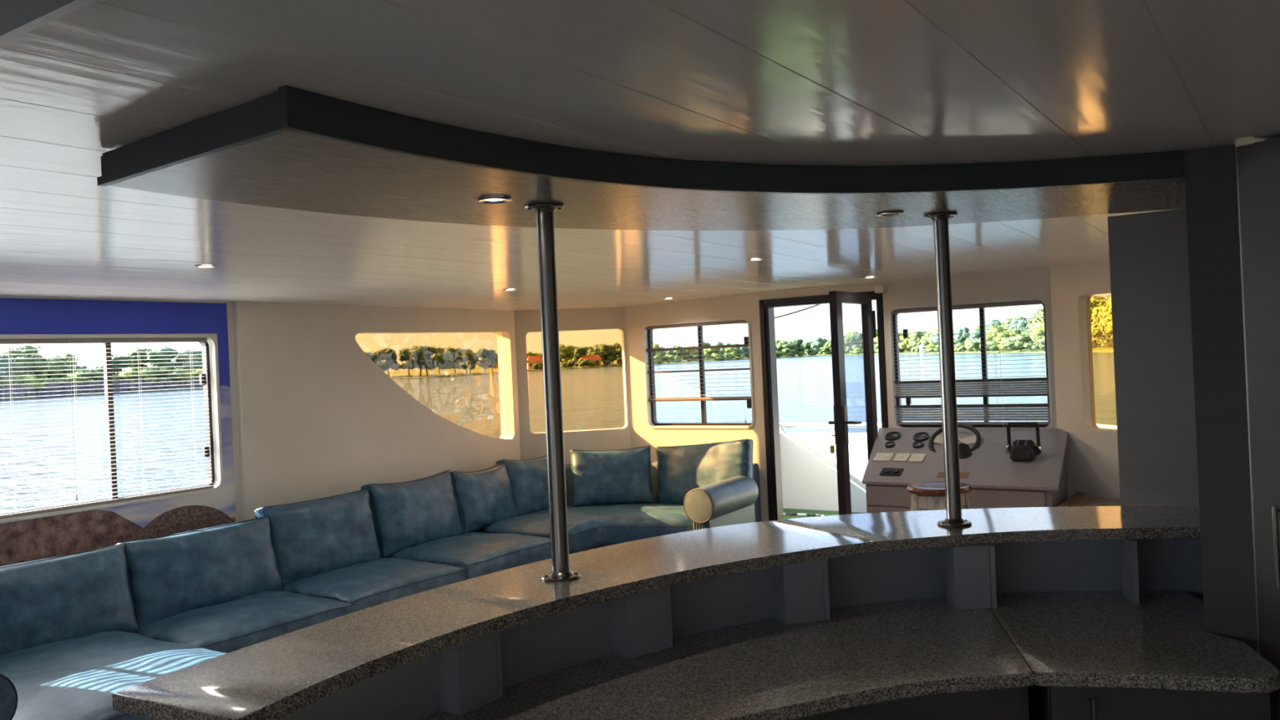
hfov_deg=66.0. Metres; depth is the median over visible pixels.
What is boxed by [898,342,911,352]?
tree
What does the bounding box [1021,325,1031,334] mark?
tree
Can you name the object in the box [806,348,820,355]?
tree
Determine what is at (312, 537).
cushion
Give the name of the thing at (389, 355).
tree
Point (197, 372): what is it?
tree
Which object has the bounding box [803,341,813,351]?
tree
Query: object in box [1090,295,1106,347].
tree
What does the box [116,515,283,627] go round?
cushion
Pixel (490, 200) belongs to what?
ceiling canopy
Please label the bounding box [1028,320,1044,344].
tree
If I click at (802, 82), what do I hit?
ceiling
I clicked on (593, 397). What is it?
lake water
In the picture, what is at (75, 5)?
trim
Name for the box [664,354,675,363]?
tree
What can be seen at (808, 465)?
bulwark
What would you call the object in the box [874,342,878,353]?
tree
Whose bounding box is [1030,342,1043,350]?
tree
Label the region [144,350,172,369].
tree
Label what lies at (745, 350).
tree
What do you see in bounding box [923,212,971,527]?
support pole
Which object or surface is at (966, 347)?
tree
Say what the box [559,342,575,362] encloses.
tree
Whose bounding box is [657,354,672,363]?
tree
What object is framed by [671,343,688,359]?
tree
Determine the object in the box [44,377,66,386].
tree
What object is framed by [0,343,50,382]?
tree
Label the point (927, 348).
tree
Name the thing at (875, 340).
tree
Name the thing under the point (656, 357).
tree
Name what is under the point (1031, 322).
tree
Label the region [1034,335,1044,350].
tree
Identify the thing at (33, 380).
tree
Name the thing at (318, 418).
wall
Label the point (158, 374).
tree
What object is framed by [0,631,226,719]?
seat cushion
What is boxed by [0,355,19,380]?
tree
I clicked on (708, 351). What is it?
tree
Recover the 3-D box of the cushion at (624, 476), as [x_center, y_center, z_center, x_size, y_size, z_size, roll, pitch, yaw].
[-0.198,0.816,6.902,0.566,0.407,0.246,-3,0,-6]
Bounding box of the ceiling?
[0,0,1279,311]
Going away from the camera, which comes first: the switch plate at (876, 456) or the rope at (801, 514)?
the switch plate at (876, 456)
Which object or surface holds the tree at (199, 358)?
on the shore
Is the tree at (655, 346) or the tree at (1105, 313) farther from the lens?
the tree at (655, 346)
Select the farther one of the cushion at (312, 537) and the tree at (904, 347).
the tree at (904, 347)
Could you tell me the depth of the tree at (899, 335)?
476.26 m
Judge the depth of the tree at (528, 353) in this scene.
445.12 m
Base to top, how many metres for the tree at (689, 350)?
9.715 m
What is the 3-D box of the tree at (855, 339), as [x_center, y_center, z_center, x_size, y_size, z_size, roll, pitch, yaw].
[130.218,-9.890,587.787,11.684,13.190,9.612,-3,0,43]
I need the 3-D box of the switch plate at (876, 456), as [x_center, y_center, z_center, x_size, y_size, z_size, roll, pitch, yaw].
[1.461,0.582,5.907,0.105,0.041,0.084,-3,0,34]
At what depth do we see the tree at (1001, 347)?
280.67 m
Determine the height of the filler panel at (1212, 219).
2.052 m
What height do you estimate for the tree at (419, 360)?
10.125 m
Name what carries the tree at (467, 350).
on the shore
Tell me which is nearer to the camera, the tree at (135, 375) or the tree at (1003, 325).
the tree at (135, 375)
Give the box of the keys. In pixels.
[830,435,835,453]
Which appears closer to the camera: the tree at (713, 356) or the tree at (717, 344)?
the tree at (713, 356)
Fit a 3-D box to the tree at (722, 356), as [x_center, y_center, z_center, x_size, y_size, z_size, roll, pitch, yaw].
[48.268,-1.518,580.828,6.951,3.907,5.927,-3,0,40]
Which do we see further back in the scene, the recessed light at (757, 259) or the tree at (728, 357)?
the tree at (728, 357)
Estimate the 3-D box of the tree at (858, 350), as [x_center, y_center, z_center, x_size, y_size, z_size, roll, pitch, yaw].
[128.175,-5.303,578.040,9.189,4.421,7.835,-3,0,23]
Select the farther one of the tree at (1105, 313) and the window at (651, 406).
the tree at (1105, 313)
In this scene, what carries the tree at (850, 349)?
on the shore
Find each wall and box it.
[0,296,520,523]
[514,306,631,464]
[624,267,1057,521]
[1049,259,1160,506]
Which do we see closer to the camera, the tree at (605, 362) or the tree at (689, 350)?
the tree at (605, 362)
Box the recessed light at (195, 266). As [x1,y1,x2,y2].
[194,265,216,267]
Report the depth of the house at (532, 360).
441.23 m
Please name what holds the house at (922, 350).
on the shore
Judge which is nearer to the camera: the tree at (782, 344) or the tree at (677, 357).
the tree at (677, 357)
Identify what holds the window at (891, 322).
in the wall at (1027, 283)
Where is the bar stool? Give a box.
[906,480,972,511]
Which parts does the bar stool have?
leg, rail, seat, rail, leg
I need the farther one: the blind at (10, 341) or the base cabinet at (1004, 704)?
the blind at (10, 341)
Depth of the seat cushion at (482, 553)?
5.65 m
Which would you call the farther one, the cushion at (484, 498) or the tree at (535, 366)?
the tree at (535, 366)
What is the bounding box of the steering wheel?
[928,422,981,458]
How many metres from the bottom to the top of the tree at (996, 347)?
4.872 m
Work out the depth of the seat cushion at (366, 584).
5.01 m
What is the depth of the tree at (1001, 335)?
280.60 m
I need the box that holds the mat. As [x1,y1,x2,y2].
[782,508,866,519]
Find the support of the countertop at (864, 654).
on the base cabinet at (1004, 704)
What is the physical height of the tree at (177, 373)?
7.171 m
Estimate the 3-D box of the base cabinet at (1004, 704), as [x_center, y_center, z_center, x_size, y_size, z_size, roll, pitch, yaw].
[0.232,1.171,2.218,2.041,0.839,0.720,-3,0,-32]
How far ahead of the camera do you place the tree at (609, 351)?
486.13 m
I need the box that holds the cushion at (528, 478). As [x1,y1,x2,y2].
[495,454,568,515]
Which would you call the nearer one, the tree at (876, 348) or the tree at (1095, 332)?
the tree at (1095, 332)
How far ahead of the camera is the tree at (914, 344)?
412.78 m
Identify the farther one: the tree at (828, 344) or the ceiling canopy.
the tree at (828, 344)
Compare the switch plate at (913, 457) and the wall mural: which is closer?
the wall mural
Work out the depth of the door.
6.19 m
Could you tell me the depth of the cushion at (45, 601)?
4.05 m
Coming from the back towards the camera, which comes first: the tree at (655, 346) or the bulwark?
the tree at (655, 346)
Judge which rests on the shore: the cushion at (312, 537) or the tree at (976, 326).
the tree at (976, 326)
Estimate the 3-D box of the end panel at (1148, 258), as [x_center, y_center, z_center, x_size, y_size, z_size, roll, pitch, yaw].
[1.657,-0.006,3.048,0.343,0.915,0.025,-3,0,34]
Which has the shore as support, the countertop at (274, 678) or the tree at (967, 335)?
the tree at (967, 335)
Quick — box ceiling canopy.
[97,84,1186,230]
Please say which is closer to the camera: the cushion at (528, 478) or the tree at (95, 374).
the cushion at (528, 478)
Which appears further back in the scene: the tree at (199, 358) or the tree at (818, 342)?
the tree at (818, 342)
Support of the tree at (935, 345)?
on the shore
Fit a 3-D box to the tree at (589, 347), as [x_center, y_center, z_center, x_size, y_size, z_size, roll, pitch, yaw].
[-27.499,-2.387,518.976,7.455,10.354,9.062,-3,0,-19]
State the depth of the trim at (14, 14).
1.12 m
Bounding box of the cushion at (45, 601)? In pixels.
[0,542,141,654]
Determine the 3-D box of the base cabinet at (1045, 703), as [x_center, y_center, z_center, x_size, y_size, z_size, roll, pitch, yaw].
[1.230,1.126,2.407,0.501,0.839,0.607,-3,0,12]
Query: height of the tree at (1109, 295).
12.975 m
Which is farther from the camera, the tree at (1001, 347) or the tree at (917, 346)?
the tree at (917, 346)
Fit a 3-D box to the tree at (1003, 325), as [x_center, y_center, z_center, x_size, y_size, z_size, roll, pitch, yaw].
[113.941,-8.694,298.279,11.779,10.773,13.938,-3,0,33]
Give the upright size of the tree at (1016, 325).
10.778 m
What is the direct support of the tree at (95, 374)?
on the shore
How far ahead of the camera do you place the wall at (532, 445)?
7.28 m
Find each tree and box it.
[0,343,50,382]
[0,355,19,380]
[0,377,29,391]
[8,373,45,391]
[44,355,72,382]
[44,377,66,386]
[50,351,78,384]
[63,368,104,384]
[66,375,92,384]
[71,365,88,374]
[92,364,104,382]
[99,354,134,374]
[112,371,133,383]
[122,368,160,384]
[124,346,155,371]
[137,364,171,386]
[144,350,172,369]
[148,344,202,370]
[160,365,190,384]
[182,352,202,372]
[185,368,202,380]
[364,351,380,367]
[373,350,388,364]
[375,346,401,376]
[398,347,416,375]
[405,345,432,376]
[421,345,439,375]
[425,345,454,373]
[444,345,465,373]
[457,348,478,373]
[457,351,479,374]
[475,347,493,372]
[479,347,498,372]
[526,351,537,359]
[532,363,539,369]
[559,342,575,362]
[560,362,568,368]
[566,359,579,368]
[572,346,586,361]
[577,358,590,367]
[583,346,593,352]
[585,347,604,360]
[586,360,595,366]
[592,343,604,348]
[598,342,617,365]
[602,360,611,365]
[611,341,622,362]
[616,357,622,364]
[653,343,662,356]
[653,355,662,363]
[656,346,665,355]
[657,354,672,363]
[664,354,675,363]
[665,351,675,356]
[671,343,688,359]
[671,355,683,362]
[681,354,694,362]
[683,345,693,361]
[690,344,698,355]
[703,342,711,346]
[703,348,716,360]
[708,348,722,359]
[709,353,722,359]
[715,341,730,350]
[720,347,729,355]
[720,354,726,359]
[724,347,738,357]
[726,355,733,359]
[734,353,746,359]
[735,342,749,359]
[776,339,795,356]
[776,351,785,357]
[782,347,796,356]
[791,337,805,351]
[791,342,799,356]
[796,351,807,355]
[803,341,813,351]
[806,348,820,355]
[808,336,826,354]
[817,346,831,355]
[824,340,831,347]
[843,330,862,335]
[843,332,853,353]
[844,337,853,353]
[844,345,853,354]
[848,333,862,348]
[851,347,862,354]
[873,337,877,346]
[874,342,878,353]
[897,333,903,343]
[898,335,909,351]
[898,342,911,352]
[902,332,912,349]
[908,328,928,347]
[909,338,921,353]
[913,345,921,353]
[920,329,932,346]
[924,344,935,352]
[928,328,937,345]
[928,328,954,346]
[932,344,938,352]
[953,324,970,344]
[954,342,966,352]
[964,344,979,351]
[965,337,981,351]
[968,328,988,346]
[970,323,986,332]
[985,318,1003,332]
[986,324,1005,351]
[986,337,1001,351]
[995,328,1019,351]
[996,313,1026,330]
[996,333,1028,351]
[998,344,1011,351]
[1006,311,1036,333]
[1012,333,1039,351]
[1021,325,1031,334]
[1025,306,1044,342]
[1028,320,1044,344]
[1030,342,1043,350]
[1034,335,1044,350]
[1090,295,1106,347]
[1090,302,1113,348]
[1094,298,1113,347]
[1095,294,1112,338]
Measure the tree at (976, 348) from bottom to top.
5.161 m
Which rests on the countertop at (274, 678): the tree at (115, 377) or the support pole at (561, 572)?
the support pole at (561, 572)
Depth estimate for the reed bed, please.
244.56 m
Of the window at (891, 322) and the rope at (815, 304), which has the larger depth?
the rope at (815, 304)
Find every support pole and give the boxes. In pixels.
[524,202,581,582]
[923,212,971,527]
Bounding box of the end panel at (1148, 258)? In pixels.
[1107,208,1199,506]
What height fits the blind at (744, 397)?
0.715 m
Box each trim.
[0,0,75,35]
[0,0,97,45]
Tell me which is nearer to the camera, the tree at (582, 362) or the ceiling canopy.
the ceiling canopy
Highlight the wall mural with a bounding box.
[0,297,236,566]
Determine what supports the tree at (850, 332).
on the shore
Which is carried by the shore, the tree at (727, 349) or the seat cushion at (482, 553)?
the tree at (727, 349)
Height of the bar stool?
0.879 m
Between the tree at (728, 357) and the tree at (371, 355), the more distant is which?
the tree at (728, 357)
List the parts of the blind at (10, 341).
ladder cord, pull cord, ladder cord, rail, ladder cord, ladder cord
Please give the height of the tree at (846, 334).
13.841 m
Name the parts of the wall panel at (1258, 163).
door handle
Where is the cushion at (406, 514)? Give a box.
[360,469,462,558]
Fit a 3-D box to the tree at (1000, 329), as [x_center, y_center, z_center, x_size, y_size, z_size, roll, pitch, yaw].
[106.115,-6.438,292.875,8.371,8.465,8.270,-3,0,4]
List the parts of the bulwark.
rail post, rail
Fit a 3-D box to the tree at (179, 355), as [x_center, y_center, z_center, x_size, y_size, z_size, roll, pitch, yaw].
[-139.661,1.665,298.236,17.830,13.261,16.414,-3,0,-18]
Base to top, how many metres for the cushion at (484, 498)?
0.409 m
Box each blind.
[0,337,213,519]
[645,320,751,422]
[891,300,1049,424]
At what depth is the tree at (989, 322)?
310.97 m
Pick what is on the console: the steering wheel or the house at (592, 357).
the steering wheel
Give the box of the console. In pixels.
[862,427,1067,513]
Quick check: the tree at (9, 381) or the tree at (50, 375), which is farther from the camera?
the tree at (50, 375)
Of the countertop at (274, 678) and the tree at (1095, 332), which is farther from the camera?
the tree at (1095, 332)
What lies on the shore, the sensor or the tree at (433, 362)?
the tree at (433, 362)
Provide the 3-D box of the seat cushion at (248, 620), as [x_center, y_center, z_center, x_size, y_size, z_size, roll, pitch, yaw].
[-1.860,1.245,4.530,0.686,0.239,0.828,-3,0,34]
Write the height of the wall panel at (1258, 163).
2.050 m
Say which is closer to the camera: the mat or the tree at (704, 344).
the mat
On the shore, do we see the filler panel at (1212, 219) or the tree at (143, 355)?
the tree at (143, 355)
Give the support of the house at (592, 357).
on the shore
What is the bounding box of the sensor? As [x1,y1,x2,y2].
[874,284,886,293]
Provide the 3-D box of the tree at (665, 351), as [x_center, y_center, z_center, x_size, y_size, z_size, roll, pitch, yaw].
[16.457,-2.084,543.026,5.553,7.146,4.568,-3,0,-3]
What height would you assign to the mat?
0.080 m
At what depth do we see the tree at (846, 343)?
620.86 m
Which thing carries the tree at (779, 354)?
on the shore
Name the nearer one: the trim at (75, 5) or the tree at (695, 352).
the trim at (75, 5)
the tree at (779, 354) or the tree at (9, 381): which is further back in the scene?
the tree at (779, 354)
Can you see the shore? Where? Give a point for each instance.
(403, 374)
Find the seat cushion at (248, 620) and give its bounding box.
[137,591,355,653]
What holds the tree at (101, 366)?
on the shore
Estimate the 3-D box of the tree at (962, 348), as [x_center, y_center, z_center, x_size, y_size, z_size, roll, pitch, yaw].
[110.727,-4.185,336.278,5.940,3.577,6.866,-3,0,2]
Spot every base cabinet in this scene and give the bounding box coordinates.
[790,686,1029,719]
[1027,684,1271,719]
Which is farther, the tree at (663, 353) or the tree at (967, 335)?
the tree at (663, 353)
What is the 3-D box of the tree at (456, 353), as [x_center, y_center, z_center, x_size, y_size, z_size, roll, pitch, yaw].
[-65.667,-0.213,348.479,11.204,9.991,13.257,-3,0,37]
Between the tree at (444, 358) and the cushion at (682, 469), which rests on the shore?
the tree at (444, 358)
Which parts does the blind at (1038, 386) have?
ladder cord, rail, ladder cord, pull cord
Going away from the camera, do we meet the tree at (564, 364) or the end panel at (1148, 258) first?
the end panel at (1148, 258)
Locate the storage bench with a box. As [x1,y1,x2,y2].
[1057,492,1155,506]
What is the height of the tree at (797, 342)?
12.043 m
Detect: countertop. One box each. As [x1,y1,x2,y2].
[111,505,1200,719]
[419,590,1279,719]
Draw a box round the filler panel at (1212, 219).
[1183,144,1257,653]
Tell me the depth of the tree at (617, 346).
499.98 m
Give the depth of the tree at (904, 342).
444.36 m
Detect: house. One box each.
[526,355,542,369]
[578,355,601,367]
[919,344,930,352]
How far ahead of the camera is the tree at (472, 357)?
335.67 m
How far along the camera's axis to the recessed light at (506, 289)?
5.47 m
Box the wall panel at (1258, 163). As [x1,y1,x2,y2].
[1235,137,1279,719]
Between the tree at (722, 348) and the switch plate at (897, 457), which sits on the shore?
the tree at (722, 348)
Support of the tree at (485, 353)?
on the shore
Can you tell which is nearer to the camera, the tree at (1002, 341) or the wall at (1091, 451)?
the wall at (1091, 451)
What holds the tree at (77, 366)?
on the shore
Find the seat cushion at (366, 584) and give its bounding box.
[281,557,466,611]
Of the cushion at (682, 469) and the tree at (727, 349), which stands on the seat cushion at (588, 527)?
the cushion at (682, 469)
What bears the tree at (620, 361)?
on the shore
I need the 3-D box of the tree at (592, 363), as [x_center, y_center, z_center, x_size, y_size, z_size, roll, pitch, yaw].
[-23.306,2.003,464.840,5.499,3.117,4.689,-3,0,-10]
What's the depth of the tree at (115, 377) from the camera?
257.96 m
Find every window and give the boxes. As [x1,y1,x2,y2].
[0,333,223,523]
[642,317,754,428]
[887,297,1053,428]
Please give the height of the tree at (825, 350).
6.544 m
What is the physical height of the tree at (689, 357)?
5.058 m
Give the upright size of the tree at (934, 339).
9.998 m
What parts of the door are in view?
lock plate, handle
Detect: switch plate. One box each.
[872,453,893,461]
[893,453,910,462]
[908,453,926,462]
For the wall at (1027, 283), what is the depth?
6.76 m
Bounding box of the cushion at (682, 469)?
[655,439,753,504]
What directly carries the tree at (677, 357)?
on the shore
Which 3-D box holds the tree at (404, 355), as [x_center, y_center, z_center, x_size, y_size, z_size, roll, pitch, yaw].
[-74.696,0.396,319.045,7.241,9.435,8.802,-3,0,-25]
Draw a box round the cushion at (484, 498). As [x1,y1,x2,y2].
[449,462,517,533]
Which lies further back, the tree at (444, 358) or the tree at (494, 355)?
the tree at (494, 355)
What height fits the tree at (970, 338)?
7.577 m
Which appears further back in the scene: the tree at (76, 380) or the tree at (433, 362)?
the tree at (433, 362)
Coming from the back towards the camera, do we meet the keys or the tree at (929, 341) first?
the tree at (929, 341)
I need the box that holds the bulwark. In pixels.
[779,422,1116,512]
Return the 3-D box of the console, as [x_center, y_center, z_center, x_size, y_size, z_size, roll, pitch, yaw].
[1.871,0.968,5.702,1.174,1.099,0.607,-3,0,34]
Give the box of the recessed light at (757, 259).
[747,257,764,261]
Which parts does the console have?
socket panel, cupboard door, name plate, drawer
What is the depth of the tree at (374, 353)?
317.57 m
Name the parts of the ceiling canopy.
bar canopy, downlight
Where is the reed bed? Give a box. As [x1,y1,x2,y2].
[0,377,203,400]
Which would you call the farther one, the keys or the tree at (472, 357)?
the tree at (472, 357)
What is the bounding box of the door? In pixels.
[759,290,888,520]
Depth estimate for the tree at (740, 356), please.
588.83 m
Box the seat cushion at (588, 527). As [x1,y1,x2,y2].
[479,503,693,554]
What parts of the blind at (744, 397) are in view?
ladder cord, rail, ladder cord, pull cord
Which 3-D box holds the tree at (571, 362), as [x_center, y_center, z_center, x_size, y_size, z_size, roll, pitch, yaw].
[-31.537,1.764,455.747,5.504,4.471,6.362,-3,0,35]
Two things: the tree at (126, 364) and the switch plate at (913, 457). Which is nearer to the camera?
the switch plate at (913, 457)
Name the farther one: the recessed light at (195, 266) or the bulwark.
the bulwark
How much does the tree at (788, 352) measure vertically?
6.441 m
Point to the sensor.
(877, 288)
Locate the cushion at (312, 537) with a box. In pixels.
[254,488,381,588]
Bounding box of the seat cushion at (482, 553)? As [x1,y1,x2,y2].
[384,532,551,579]
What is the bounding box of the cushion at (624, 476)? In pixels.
[569,445,653,506]
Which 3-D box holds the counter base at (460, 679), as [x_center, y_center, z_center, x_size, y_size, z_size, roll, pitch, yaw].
[0.411,1.062,2.491,2.655,1.042,0.530,-3,0,-25]
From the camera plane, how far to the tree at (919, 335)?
421.54 m
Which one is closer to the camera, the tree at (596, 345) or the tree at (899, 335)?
the tree at (899, 335)
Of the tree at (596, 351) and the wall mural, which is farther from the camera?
the tree at (596, 351)
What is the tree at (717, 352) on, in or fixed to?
on the shore
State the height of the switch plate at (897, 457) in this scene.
0.041 m
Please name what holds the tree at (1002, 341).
on the shore
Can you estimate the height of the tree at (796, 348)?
8.740 m
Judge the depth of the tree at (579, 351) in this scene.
472.33 m
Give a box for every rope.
[774,304,819,318]
[783,513,826,516]
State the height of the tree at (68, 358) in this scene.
11.270 m
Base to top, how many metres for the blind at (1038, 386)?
0.782 m
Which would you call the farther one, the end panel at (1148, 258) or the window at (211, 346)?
the window at (211, 346)
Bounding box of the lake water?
[0,352,1116,513]
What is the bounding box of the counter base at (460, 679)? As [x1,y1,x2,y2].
[278,537,1204,719]
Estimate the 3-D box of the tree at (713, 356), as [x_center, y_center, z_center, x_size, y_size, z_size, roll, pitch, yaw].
[45.127,-1.690,579.468,9.203,4.589,7.847,-3,0,41]
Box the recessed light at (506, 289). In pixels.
[502,288,516,290]
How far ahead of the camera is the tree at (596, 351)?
478.71 m
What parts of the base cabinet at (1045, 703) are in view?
door handle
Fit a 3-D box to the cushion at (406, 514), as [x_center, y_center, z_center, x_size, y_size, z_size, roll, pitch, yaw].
[-1.363,0.920,5.949,0.250,0.438,0.690,-3,0,31]
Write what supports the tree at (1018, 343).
on the shore
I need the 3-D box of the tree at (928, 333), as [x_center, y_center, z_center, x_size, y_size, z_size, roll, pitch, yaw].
[117.959,-7.741,393.758,11.551,9.423,9.762,-3,0,7]
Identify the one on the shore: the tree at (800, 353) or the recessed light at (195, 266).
the tree at (800, 353)
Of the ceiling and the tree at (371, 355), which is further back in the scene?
the tree at (371, 355)
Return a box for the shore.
[10,338,1113,399]

